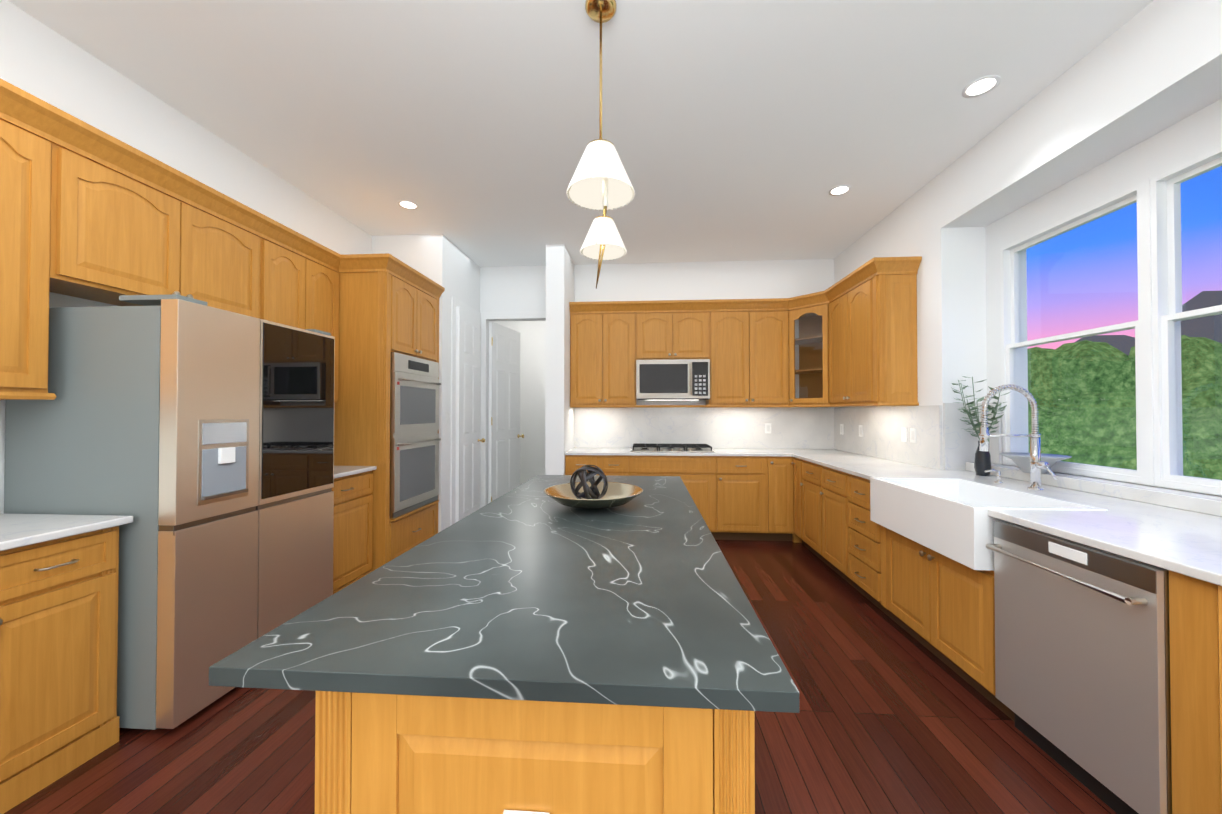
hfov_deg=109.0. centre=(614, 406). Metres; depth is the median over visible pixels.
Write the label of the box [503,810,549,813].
outlet
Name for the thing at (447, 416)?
light switch
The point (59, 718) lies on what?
base cabinet
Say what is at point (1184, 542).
countertop
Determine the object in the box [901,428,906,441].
outlet
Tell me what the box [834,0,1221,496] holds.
wall
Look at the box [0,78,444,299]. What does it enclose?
crown molding
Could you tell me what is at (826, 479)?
base cabinet
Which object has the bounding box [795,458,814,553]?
base cabinet
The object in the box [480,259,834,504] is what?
wall
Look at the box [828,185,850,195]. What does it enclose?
recessed light
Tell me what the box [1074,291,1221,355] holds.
roof
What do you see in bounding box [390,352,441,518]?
double oven
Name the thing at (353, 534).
base cabinet
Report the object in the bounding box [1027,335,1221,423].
hedge
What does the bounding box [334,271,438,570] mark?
tall cabinet
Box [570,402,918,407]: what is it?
rail
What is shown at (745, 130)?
ceiling
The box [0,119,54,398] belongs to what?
upper cabinet
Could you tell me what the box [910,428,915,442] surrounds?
outlet
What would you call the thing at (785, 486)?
base cabinet
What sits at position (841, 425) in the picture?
outlet
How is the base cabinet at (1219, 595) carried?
on the floor
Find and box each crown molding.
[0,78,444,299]
[569,256,921,313]
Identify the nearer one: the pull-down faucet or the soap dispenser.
the pull-down faucet
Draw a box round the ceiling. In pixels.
[7,0,1153,266]
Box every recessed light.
[398,200,418,209]
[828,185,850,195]
[962,75,1000,97]
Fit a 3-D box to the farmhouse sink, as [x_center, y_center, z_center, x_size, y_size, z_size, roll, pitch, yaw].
[1.873,0.581,2.324,0.545,0.274,0.880,0,-1,4]
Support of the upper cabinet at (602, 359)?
attached to the wall at (766, 279)
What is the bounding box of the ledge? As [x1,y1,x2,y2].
[966,462,1221,516]
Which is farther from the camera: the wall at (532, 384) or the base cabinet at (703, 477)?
the wall at (532, 384)
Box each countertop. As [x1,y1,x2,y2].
[0,513,132,550]
[209,475,798,714]
[334,466,376,478]
[565,448,1221,585]
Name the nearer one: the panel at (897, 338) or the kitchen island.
the kitchen island
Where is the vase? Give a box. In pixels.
[952,376,1011,475]
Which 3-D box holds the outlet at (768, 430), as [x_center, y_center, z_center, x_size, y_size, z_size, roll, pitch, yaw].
[1.770,0.247,5.025,0.072,0.116,0.008,0,-1,4]
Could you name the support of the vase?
on the countertop at (1184, 542)
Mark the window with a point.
(1156, 325)
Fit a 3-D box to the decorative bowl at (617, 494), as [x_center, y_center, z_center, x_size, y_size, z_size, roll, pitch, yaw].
[-0.090,0.389,1.870,0.424,0.070,0.424,0,-1,4]
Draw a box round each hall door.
[450,296,484,525]
[488,321,523,502]
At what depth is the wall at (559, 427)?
4.58 m
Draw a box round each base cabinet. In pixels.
[0,549,11,813]
[8,526,119,810]
[332,471,372,593]
[565,455,604,474]
[605,455,636,475]
[637,456,724,539]
[725,456,776,540]
[777,457,796,542]
[791,459,798,536]
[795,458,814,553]
[815,464,838,573]
[839,471,882,610]
[883,527,1178,737]
[1217,585,1221,813]
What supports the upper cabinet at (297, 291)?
attached to the wall at (42, 61)
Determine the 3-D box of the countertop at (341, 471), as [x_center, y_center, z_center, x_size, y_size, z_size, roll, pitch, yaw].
[-2.203,0.474,3.118,0.628,0.030,0.653,0,-1,4]
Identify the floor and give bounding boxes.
[4,540,1116,813]
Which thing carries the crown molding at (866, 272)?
attached to the upper cabinet at (812, 341)
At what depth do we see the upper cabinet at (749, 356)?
4.76 m
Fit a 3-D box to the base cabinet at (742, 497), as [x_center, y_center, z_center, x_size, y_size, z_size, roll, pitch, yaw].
[1.314,0.948,4.763,0.653,0.880,0.618,0,-1,4]
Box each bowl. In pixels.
[544,482,642,508]
[998,452,1071,473]
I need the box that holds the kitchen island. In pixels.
[315,695,754,813]
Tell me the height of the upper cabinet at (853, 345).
1.030 m
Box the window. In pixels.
[1000,146,1221,495]
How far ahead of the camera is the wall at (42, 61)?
2.36 m
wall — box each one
[0,0,371,513]
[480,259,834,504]
[490,321,545,484]
[545,244,573,474]
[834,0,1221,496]
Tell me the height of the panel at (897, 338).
1.030 m
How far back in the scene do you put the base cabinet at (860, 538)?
3.06 m
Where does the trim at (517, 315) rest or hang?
attached to the wall at (766, 279)
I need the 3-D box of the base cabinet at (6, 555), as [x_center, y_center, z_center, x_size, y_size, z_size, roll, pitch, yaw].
[-2.346,0.907,1.183,0.608,0.880,0.540,0,-1,4]
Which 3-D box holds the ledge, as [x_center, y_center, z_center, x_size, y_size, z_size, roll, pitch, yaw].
[2.550,0.418,2.250,0.136,0.062,1.813,0,-1,4]
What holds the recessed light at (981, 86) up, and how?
in the ceiling
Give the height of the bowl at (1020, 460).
0.106 m
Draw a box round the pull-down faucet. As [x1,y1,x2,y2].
[979,384,1058,490]
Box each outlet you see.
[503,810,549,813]
[765,423,770,432]
[840,424,843,434]
[859,425,862,436]
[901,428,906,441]
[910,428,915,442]
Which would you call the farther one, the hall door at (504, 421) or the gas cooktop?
the hall door at (504, 421)
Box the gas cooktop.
[631,443,713,451]
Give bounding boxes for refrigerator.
[4,294,334,729]
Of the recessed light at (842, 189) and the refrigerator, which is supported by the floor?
the refrigerator
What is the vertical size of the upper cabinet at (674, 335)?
0.525 m
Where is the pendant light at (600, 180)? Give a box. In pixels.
[566,0,634,288]
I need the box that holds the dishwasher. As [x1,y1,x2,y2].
[986,520,1171,813]
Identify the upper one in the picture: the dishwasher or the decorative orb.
the decorative orb
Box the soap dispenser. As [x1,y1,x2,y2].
[985,469,1002,483]
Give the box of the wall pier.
[372,234,479,532]
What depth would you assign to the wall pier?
4.36 m
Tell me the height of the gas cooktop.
0.056 m
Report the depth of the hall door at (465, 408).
4.72 m
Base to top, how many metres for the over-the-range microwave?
0.438 m
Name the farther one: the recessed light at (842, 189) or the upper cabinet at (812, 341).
the upper cabinet at (812, 341)
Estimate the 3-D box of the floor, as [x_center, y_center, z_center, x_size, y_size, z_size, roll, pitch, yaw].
[-0.059,1.381,1.581,5.900,0.060,7.151,0,-1,4]
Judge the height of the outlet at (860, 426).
0.116 m
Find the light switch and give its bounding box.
[446,411,448,422]
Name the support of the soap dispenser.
on the countertop at (1184, 542)
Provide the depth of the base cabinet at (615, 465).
4.55 m
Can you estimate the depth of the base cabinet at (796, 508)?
4.35 m
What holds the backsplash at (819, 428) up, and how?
attached to the wall at (766, 279)
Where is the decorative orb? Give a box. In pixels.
[570,465,607,498]
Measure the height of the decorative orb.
0.164 m
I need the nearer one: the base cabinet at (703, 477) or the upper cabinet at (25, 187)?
the upper cabinet at (25, 187)
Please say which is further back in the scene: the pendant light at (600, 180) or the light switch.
the light switch
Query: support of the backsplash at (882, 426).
attached to the wall at (1136, 99)
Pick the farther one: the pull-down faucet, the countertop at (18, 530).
the pull-down faucet
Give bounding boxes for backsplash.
[574,400,833,448]
[834,403,949,469]
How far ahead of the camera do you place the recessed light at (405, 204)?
3.71 m
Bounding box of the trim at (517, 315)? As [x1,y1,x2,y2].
[480,311,545,507]
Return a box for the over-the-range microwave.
[636,359,709,399]
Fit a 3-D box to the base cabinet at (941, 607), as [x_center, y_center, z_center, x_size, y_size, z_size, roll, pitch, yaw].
[2.004,1.041,2.308,0.678,0.638,0.933,0,-1,4]
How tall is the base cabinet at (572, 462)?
0.880 m
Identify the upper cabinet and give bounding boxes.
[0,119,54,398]
[49,143,259,317]
[259,237,338,401]
[570,313,635,404]
[636,312,708,359]
[706,311,788,404]
[789,303,830,404]
[829,276,877,403]
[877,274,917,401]
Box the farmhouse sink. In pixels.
[870,477,1107,570]
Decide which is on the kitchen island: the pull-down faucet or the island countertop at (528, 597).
the island countertop at (528, 597)
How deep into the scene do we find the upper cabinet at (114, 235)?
2.08 m

